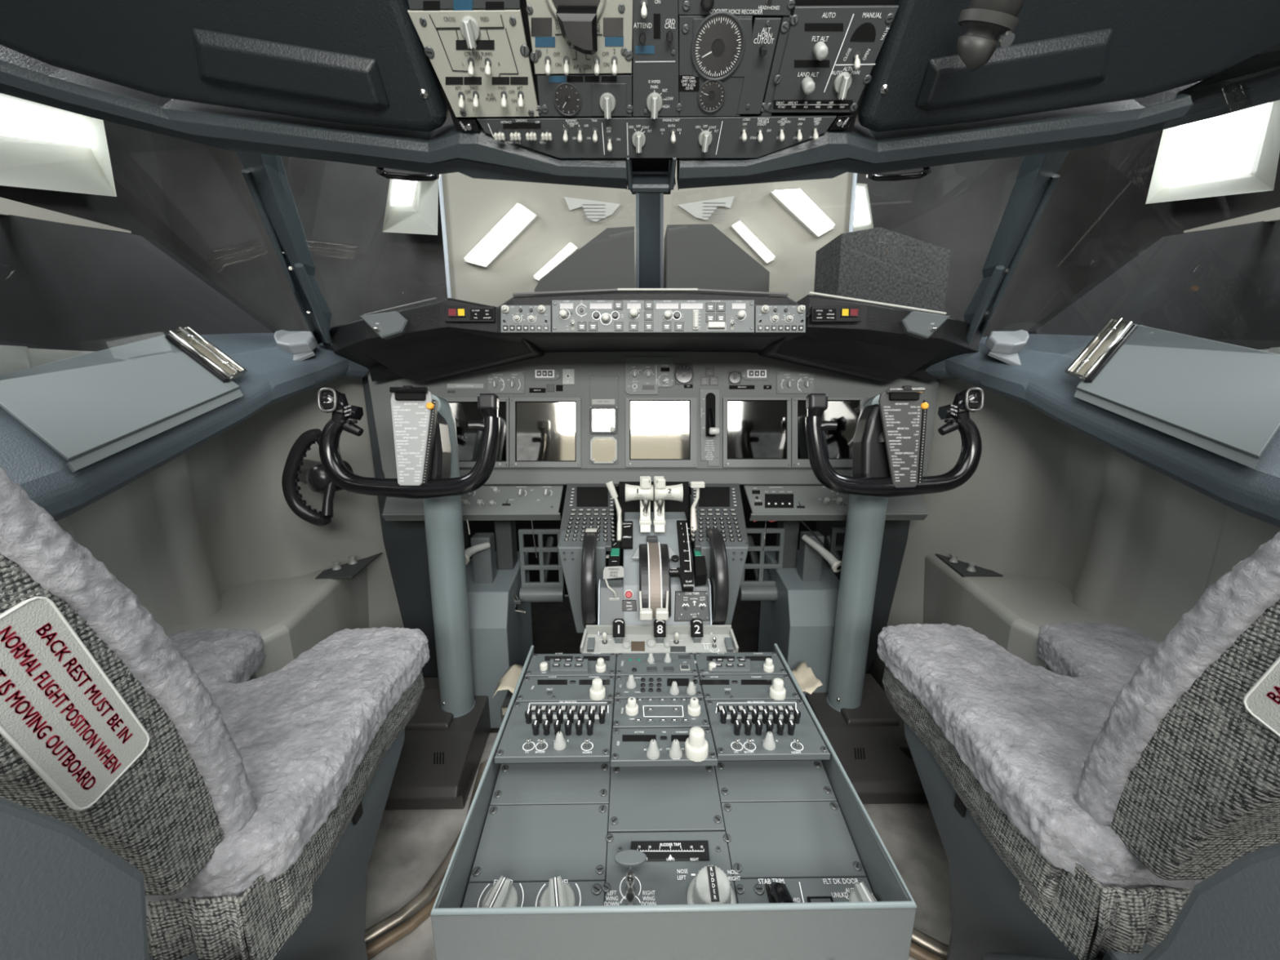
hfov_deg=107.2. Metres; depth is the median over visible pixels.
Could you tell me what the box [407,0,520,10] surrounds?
panel
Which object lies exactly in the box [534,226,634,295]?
tall cabinet
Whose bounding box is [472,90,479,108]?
toggle switch
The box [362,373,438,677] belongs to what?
trim
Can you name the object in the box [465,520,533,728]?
assembly
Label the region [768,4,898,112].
panel
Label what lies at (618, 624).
switch
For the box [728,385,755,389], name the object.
placard
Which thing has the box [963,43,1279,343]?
window frame
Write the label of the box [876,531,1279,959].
seat
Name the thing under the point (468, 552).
pedal crank
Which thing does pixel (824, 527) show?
trim
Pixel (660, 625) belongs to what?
switch
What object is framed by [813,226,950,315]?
screen
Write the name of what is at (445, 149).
trim
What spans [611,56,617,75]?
toggle switch
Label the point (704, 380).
light
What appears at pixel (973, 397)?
switch
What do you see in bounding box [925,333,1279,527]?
trim
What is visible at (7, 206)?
roof beam
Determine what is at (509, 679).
paper sheet
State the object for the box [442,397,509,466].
display unit
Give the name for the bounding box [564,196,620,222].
winged emblem
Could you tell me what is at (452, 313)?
light panel
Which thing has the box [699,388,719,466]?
panel
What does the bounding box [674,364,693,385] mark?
gauge
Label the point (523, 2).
frame
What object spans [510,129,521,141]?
switch
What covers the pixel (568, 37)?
panel
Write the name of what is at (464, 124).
latch plate
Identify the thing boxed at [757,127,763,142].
toggle switch
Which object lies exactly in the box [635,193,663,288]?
trim
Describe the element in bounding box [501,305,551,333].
control panel
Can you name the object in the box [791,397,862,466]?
display unit
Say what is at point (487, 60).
toggle switch
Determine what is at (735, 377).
gauge
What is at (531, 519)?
wire
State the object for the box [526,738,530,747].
toggle switch
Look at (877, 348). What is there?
glareshield
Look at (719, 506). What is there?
computer
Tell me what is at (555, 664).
panel
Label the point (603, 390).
plate
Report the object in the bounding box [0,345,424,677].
wall
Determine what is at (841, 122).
latch plate
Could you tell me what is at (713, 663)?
panel
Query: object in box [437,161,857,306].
wall
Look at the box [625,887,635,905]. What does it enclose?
toggle switch
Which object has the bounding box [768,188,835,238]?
lamp
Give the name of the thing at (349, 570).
plate
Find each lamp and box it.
[463,203,537,268]
[533,242,578,280]
[729,220,775,264]
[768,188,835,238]
[956,0,1026,71]
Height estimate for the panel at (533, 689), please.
0.038 m
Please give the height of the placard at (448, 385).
0.013 m
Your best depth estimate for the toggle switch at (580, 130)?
0.73 m
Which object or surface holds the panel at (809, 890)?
attached to the pedestal stand
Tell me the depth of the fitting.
1.40 m
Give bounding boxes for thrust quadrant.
[581,475,728,657]
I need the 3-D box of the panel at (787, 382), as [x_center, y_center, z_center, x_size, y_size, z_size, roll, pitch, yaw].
[0.428,-0.268,1.297,0.105,0.061,0.020,0,12,-1]
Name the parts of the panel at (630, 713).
dual knob, dual knob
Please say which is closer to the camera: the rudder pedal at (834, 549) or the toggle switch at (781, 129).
the toggle switch at (781, 129)
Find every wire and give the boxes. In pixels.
[531,519,537,557]
[762,520,766,550]
[800,520,824,546]
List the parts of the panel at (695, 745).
pointer knob, pointer knob, dual knob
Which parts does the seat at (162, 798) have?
backrest, seat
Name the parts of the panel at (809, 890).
selector knob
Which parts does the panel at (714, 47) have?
backing plate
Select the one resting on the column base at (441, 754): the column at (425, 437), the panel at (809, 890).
the column at (425, 437)
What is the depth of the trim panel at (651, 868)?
0.59 m
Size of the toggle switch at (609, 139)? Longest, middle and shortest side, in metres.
0.022 x 0.011 x 0.009 m
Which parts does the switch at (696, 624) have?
stem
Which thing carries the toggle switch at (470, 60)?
attached to the panel at (479, 58)
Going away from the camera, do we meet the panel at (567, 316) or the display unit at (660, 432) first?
the panel at (567, 316)
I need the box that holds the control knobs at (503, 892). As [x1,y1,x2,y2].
[462,875,604,907]
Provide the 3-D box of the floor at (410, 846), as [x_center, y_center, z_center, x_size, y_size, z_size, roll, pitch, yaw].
[0.038,0.941,0.507,3.000,0.068,3.600,0,12,-1]
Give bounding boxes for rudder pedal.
[518,528,564,602]
[737,528,785,600]
[826,527,845,581]
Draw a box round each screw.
[418,88,428,99]
[880,84,889,94]
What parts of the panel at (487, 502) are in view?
knob, knob, knob, knob, selector knob, selector knob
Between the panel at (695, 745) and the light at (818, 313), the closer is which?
the panel at (695, 745)
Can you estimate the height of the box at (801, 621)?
0.630 m
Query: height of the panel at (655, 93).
0.135 m
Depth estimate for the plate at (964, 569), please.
1.25 m
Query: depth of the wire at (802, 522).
1.28 m
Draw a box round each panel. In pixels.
[0,214,278,351]
[382,484,563,520]
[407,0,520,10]
[407,8,539,117]
[476,115,836,158]
[487,371,524,393]
[494,701,613,763]
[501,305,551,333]
[515,675,614,702]
[524,653,616,676]
[525,0,633,75]
[535,73,633,119]
[551,300,754,333]
[580,625,738,653]
[602,831,744,905]
[610,726,717,766]
[613,697,710,728]
[614,674,703,699]
[615,652,698,676]
[624,356,673,395]
[632,0,679,119]
[675,0,752,116]
[678,0,795,15]
[694,652,787,677]
[694,674,800,703]
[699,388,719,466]
[705,699,830,760]
[733,876,877,903]
[736,17,781,114]
[743,484,928,520]
[755,305,805,333]
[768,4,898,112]
[776,371,813,393]
[1026,221,1279,349]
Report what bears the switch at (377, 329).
attached to the light at (388, 325)
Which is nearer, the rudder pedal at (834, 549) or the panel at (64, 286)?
the rudder pedal at (834, 549)
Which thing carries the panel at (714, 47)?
attached to the frame at (523, 2)
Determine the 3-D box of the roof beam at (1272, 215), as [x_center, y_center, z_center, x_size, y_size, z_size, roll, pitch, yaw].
[2.788,-1.092,1.935,0.050,0.144,0.966,0,12,-1]
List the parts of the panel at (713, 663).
knob, dual knob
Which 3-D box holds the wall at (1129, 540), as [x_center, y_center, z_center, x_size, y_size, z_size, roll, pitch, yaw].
[1.020,0.364,0.575,0.289,1.052,1.947,-2,12,-7]
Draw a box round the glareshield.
[330,288,981,382]
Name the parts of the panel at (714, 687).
dual knob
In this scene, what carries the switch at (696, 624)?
in the control panel at (640, 638)
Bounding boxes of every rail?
[364,762,486,959]
[909,927,949,959]
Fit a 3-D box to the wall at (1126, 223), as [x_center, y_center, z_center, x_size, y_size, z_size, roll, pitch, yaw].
[3.283,-0.526,0.549,0.100,4.000,7.000,0,12,-1]
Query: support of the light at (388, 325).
attached to the glareshield
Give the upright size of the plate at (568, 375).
0.042 m
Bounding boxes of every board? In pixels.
[0,326,247,472]
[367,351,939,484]
[1064,317,1279,470]
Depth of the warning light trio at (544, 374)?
1.29 m
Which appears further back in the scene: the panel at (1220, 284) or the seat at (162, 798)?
the panel at (1220, 284)
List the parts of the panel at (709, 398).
lever, lever knob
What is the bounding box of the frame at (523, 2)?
[414,0,896,159]
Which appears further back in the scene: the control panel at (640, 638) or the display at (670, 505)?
the display at (670, 505)
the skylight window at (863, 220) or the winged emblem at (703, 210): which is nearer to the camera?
the winged emblem at (703, 210)
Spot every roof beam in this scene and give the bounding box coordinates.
[0,197,131,233]
[1183,207,1279,232]
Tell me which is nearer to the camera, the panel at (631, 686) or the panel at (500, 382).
the panel at (631, 686)
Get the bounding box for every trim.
[0,44,626,189]
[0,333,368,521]
[163,556,368,678]
[191,27,389,111]
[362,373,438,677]
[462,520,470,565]
[626,157,676,194]
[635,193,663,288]
[676,66,1279,189]
[816,520,846,580]
[865,520,910,673]
[915,27,1113,111]
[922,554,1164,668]
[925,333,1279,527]
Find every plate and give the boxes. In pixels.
[315,552,382,578]
[455,118,479,131]
[468,804,608,883]
[489,762,610,805]
[562,368,574,384]
[589,376,618,463]
[608,765,724,832]
[714,760,836,802]
[720,800,866,879]
[829,114,853,129]
[934,553,1003,576]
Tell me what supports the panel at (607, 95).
attached to the frame at (523, 2)
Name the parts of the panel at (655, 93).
selector knob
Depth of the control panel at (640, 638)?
0.99 m
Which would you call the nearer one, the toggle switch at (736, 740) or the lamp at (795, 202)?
the toggle switch at (736, 740)
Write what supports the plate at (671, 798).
in the pedestal stand
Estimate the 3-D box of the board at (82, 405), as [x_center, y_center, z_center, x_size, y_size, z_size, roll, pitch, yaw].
[-0.843,-0.159,0.792,0.159,0.226,0.370,0,12,-1]
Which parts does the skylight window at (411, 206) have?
pane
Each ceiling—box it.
[0,0,449,132]
[856,0,1279,132]
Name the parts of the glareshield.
edge trim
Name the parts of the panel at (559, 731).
volume knob, volume knob, volume knob, volume knob, volume knob, volume knob, volume knob, pointer knob, volume knob, volume knob, volume knob, volume knob, volume knob, volume knob, volume knob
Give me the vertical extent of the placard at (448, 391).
0.006 m
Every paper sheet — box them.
[492,664,523,697]
[791,661,822,694]
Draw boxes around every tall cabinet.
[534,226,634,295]
[663,223,769,295]
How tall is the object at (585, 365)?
0.399 m
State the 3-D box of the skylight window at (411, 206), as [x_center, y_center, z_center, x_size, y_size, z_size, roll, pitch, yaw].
[-1.474,-1.798,3.094,0.422,0.420,0.240,0,12,-1]
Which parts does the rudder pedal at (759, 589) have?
arm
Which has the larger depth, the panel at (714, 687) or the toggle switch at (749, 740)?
the panel at (714, 687)
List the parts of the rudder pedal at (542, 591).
arm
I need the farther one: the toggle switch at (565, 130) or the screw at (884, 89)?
the toggle switch at (565, 130)
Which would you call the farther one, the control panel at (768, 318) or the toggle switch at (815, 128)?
the control panel at (768, 318)
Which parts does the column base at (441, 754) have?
collar plate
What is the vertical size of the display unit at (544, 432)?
0.188 m
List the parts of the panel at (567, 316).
knob, backing plate, knob, knob, knob, backing plate, knob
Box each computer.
[557,483,617,551]
[688,483,749,551]
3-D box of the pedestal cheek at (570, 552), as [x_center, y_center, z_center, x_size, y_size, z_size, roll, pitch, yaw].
[-0.133,0.195,1.172,0.108,0.274,0.235,0,12,-1]
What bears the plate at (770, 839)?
in the pedestal stand
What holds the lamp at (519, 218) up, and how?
attached to the wall at (470, 208)
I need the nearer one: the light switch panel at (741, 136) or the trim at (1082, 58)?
the trim at (1082, 58)
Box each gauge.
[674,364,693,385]
[728,371,741,384]
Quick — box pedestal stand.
[430,643,916,959]
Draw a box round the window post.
[235,151,332,360]
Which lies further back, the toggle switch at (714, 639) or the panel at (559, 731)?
the toggle switch at (714, 639)
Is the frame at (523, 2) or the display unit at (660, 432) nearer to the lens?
the frame at (523, 2)
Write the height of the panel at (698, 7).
0.046 m
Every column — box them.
[317,385,499,717]
[805,386,984,711]
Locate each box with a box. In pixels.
[500,689,512,723]
[758,520,839,697]
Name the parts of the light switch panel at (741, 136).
selector knob, selector knob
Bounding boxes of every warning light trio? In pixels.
[534,368,559,380]
[741,368,767,380]
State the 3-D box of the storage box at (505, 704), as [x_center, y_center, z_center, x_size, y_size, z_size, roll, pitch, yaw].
[-0.276,0.640,1.255,0.135,0.205,0.163,0,12,-1]
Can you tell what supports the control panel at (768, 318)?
attached to the glareshield
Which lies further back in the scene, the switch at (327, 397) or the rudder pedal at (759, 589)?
the rudder pedal at (759, 589)
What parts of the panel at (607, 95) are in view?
selector knob, backing plate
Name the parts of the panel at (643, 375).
selector knob, selector knob, selector knob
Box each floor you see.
[364,595,951,959]
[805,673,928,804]
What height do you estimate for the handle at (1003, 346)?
0.096 m
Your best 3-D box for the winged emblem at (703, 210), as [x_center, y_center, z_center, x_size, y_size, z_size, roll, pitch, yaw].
[0.380,-1.569,2.723,0.326,0.129,0.009,0,12,-1]
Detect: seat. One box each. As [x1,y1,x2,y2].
[0,467,430,959]
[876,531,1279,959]
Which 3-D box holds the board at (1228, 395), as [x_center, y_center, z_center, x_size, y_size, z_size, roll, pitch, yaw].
[0.905,-0.172,0.800,0.158,0.243,0.385,0,12,-1]
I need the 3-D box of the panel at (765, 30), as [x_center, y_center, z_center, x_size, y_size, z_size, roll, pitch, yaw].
[0.169,-0.591,0.678,0.036,0.080,0.082,-1,12,-4]
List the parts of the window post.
plate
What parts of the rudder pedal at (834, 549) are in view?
arm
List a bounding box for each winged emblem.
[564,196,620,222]
[677,195,734,220]
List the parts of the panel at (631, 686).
pointer knob, pointer knob, pointer knob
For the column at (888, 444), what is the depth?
1.01 m
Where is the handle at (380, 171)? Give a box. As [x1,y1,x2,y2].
[375,166,440,181]
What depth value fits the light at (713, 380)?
1.30 m
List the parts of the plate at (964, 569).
knob, knob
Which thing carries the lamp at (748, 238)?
attached to the wall at (470, 208)
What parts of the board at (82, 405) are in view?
clip frame, clip plate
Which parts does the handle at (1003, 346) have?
plate, handle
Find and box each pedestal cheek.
[557,530,609,632]
[689,494,748,625]
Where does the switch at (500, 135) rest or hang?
attached to the light switch panel at (741, 136)
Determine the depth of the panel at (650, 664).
0.91 m
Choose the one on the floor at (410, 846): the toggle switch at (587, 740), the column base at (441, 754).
the column base at (441, 754)
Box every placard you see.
[446,383,484,388]
[447,390,455,392]
[528,387,545,392]
[555,384,563,391]
[684,384,693,387]
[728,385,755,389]
[763,385,771,389]
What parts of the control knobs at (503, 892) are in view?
bar knob, bar knob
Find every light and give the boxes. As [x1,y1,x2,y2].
[360,311,408,339]
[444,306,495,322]
[700,377,708,385]
[705,367,714,376]
[710,377,718,385]
[810,306,861,322]
[900,311,950,340]
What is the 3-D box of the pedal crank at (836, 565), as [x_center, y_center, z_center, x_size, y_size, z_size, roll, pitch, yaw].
[0.504,0.202,1.305,0.035,0.074,0.130,-6,13,-26]
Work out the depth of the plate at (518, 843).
0.62 m
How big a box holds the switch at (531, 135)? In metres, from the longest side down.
0.016 x 0.016 x 0.010 m
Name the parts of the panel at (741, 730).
volume knob, volume knob, volume knob, volume knob, volume knob, volume knob, volume knob, volume knob, pointer knob, volume knob, volume knob, volume knob, volume knob, volume knob, volume knob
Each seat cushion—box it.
[145,626,430,915]
[876,622,1203,888]
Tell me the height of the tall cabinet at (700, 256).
2.220 m
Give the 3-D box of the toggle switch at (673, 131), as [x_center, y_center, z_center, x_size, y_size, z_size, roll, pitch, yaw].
[0.052,-0.538,0.738,0.009,0.022,0.012,0,12,-1]
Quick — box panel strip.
[760,14,792,116]
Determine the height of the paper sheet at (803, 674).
0.042 m
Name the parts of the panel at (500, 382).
selector knob, selector knob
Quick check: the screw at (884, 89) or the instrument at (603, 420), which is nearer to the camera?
the screw at (884, 89)
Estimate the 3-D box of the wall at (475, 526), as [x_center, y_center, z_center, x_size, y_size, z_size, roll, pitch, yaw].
[0.013,0.004,2.148,1.700,1.100,0.030,0,12,-1]
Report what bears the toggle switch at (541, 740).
attached to the panel at (559, 731)
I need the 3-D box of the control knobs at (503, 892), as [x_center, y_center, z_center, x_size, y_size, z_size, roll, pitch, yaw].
[-0.126,0.493,0.556,0.167,0.037,0.048,0,12,0]
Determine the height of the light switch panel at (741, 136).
0.047 m
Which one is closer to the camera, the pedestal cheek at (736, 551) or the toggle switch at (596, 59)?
the toggle switch at (596, 59)
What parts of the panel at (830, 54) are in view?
knob, knob, selector knob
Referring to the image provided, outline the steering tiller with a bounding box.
[281,428,353,526]
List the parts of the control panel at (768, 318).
dual knob, dual knob, dual knob, dual knob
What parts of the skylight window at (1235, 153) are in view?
pane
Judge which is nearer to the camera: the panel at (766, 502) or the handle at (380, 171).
the handle at (380, 171)
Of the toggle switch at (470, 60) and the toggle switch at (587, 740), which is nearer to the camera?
the toggle switch at (470, 60)
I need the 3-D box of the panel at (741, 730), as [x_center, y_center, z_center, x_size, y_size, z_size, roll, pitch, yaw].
[0.195,0.383,0.748,0.165,0.032,0.120,0,12,-1]
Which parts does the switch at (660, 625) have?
stem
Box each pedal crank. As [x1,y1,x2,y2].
[464,542,490,564]
[801,534,841,572]
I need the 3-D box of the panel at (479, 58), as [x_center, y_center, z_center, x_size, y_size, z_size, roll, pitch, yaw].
[-0.230,-0.587,0.669,0.153,0.089,0.095,0,12,0]
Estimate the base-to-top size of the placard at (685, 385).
0.010 m
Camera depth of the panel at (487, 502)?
1.26 m
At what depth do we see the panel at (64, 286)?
2.08 m
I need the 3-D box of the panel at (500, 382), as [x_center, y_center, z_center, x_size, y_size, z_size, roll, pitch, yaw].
[-0.365,-0.266,1.286,0.103,0.060,0.020,0,12,-1]
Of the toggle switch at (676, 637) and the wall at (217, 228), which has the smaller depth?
the toggle switch at (676, 637)
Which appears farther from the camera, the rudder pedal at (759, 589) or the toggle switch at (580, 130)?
the rudder pedal at (759, 589)
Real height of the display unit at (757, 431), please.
0.190 m
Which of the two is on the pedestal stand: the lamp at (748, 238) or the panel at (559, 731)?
the panel at (559, 731)
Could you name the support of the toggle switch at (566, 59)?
attached to the panel at (568, 37)
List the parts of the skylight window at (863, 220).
pane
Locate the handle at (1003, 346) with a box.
[985,329,1029,365]
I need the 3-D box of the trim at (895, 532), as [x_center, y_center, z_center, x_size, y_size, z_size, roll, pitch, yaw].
[0.720,0.169,1.462,0.205,1.061,0.128,0,12,-1]
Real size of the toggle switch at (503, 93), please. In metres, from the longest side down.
0.023 x 0.012 x 0.009 m
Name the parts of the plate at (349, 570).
knob, knob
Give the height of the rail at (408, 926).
0.024 m
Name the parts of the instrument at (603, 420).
knob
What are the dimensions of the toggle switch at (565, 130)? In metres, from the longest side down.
0.022 x 0.013 x 0.009 m
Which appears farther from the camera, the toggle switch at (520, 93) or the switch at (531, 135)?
the switch at (531, 135)
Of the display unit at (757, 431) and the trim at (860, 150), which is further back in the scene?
the display unit at (757, 431)
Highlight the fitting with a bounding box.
[514,592,525,613]
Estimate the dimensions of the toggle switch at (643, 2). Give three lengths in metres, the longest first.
0.023 x 0.012 x 0.009 m
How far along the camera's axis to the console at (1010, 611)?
1.11 m
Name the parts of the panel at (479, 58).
selector knob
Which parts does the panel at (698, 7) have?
knob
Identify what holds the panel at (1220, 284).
attached to the wall at (1126, 223)
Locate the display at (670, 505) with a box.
[619,481,688,531]
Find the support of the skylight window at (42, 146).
in the wall at (138, 207)
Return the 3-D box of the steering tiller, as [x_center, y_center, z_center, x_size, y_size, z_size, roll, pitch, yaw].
[-0.793,-0.016,1.130,0.218,0.226,0.136,7,14,31]
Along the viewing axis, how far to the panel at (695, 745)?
0.69 m
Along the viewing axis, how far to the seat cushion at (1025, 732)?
0.70 m
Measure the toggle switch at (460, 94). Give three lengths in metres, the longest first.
0.023 x 0.012 x 0.009 m
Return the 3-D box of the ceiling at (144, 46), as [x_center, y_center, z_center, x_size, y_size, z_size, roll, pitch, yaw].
[-0.859,-0.658,0.614,1.156,0.273,0.273,0,12,0]
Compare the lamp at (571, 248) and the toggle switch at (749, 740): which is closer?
the toggle switch at (749, 740)
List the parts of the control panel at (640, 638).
panel plate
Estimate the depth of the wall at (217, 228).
3.26 m
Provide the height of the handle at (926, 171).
0.023 m
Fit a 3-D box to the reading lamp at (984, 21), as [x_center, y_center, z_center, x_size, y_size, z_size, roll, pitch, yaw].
[0.425,-0.559,0.568,0.069,0.093,0.076,0,12,-1]
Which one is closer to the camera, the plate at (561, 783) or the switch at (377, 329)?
the plate at (561, 783)
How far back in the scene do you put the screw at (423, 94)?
0.69 m
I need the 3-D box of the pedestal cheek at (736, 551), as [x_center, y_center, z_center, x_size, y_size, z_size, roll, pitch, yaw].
[0.190,0.196,1.177,0.109,0.274,0.235,0,12,-1]
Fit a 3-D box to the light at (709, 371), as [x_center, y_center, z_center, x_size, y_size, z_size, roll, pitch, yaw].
[0.192,-0.297,1.296,0.023,0.023,0.006,0,12,-1]
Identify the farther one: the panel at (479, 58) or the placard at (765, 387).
the placard at (765, 387)
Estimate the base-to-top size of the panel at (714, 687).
0.038 m
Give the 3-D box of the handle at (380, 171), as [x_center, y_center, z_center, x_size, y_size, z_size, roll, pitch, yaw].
[-0.402,-0.536,0.825,0.122,0.022,0.053,0,12,-1]
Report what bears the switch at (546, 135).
attached to the light switch panel at (741, 136)
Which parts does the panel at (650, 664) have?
pointer knob, pointer knob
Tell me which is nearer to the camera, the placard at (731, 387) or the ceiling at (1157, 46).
the ceiling at (1157, 46)
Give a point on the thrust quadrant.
(656, 579)
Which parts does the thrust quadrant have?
edge trim, lever handle, parking brake lever, brake handle, speed brake lever, brake label plate, brake light plate, lever handle, thrust lever, fuel lever, reverse lever, gate plate, thrust lever, reverse lever, fuel lever, lever handle, stabilizer panel, flap lever, lever handle, edge trim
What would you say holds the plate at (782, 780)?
on the pedestal stand
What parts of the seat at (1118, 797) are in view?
seat, backrest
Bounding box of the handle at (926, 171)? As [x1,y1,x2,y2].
[866,166,931,181]
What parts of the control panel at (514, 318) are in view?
dual knob, dual knob, dual knob, dual knob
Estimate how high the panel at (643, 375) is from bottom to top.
0.102 m
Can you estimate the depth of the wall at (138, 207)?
2.94 m
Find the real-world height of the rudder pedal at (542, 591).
0.268 m
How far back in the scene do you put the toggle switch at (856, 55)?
0.66 m
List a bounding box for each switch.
[317,387,337,412]
[373,326,380,332]
[457,91,464,109]
[467,57,474,76]
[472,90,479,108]
[484,57,491,76]
[493,129,505,141]
[500,90,506,108]
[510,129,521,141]
[517,90,524,108]
[525,129,537,141]
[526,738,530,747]
[539,738,543,747]
[541,129,551,141]
[544,56,551,75]
[562,127,568,142]
[563,56,569,75]
[577,127,582,142]
[585,738,589,747]
[592,127,597,142]
[593,56,599,75]
[602,632,607,644]
[606,136,612,151]
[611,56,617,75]
[613,618,624,643]
[625,870,635,892]
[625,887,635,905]
[640,0,647,17]
[653,619,666,643]
[670,128,675,143]
[673,632,679,644]
[690,618,703,643]
[712,636,716,648]
[735,738,738,747]
[741,126,746,141]
[747,738,751,747]
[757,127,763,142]
[778,126,784,141]
[795,738,799,747]
[796,126,802,141]
[812,125,818,140]
[853,51,860,70]
[929,326,937,332]
[963,387,984,411]
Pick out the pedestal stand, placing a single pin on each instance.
(882, 929)
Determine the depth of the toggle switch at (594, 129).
0.73 m
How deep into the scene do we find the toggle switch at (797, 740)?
0.70 m
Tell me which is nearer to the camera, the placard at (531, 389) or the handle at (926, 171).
the handle at (926, 171)
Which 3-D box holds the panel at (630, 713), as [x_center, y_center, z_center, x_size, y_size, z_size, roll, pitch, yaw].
[0.033,0.376,0.780,0.154,0.032,0.067,0,12,-1]
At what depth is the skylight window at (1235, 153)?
2.57 m
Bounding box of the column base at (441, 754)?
[384,677,490,809]
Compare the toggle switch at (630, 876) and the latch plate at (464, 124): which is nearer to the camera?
the toggle switch at (630, 876)
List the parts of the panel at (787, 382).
selector knob, selector knob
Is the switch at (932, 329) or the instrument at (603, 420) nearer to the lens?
the switch at (932, 329)
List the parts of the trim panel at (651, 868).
paddle knob, scale plate, rudder knob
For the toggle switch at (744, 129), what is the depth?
0.74 m
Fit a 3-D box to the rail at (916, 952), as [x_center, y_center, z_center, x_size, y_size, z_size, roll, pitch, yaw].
[0.521,0.830,0.838,0.218,0.024,0.064,7,14,31]
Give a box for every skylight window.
[0,93,116,196]
[382,178,438,235]
[853,182,873,231]
[1145,99,1279,204]
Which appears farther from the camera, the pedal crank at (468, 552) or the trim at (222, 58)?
the pedal crank at (468, 552)
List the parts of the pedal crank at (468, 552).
arm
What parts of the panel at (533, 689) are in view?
dual knob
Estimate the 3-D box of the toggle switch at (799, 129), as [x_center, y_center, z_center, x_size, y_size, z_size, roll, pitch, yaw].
[0.249,-0.540,0.737,0.009,0.022,0.013,0,12,-1]
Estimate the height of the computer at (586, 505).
0.106 m
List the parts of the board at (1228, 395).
clip plate, clip frame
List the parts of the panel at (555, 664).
knob, dual knob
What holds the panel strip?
attached to the frame at (523, 2)
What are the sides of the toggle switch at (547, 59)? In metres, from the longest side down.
0.024 x 0.011 x 0.009 m
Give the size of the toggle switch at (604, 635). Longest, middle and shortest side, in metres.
0.026 x 0.011 x 0.011 m
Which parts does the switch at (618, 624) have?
stem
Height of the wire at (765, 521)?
0.098 m
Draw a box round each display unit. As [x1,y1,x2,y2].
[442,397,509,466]
[509,397,581,466]
[625,397,697,466]
[722,397,791,466]
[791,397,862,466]
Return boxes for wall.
[0,120,174,253]
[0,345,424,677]
[151,113,1112,337]
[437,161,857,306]
[466,484,817,595]
[866,346,1279,692]
[1085,129,1279,286]
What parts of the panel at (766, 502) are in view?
knob, knob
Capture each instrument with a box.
[590,406,617,434]
[590,436,617,463]
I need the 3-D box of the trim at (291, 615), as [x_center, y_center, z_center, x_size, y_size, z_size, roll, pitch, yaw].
[-0.877,0.629,0.643,0.295,0.502,1.820,0,12,-1]
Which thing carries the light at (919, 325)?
attached to the glareshield
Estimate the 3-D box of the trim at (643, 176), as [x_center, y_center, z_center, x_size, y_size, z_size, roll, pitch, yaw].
[0.019,-0.538,0.821,0.085,0.078,0.106,0,12,-1]
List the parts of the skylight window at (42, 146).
pane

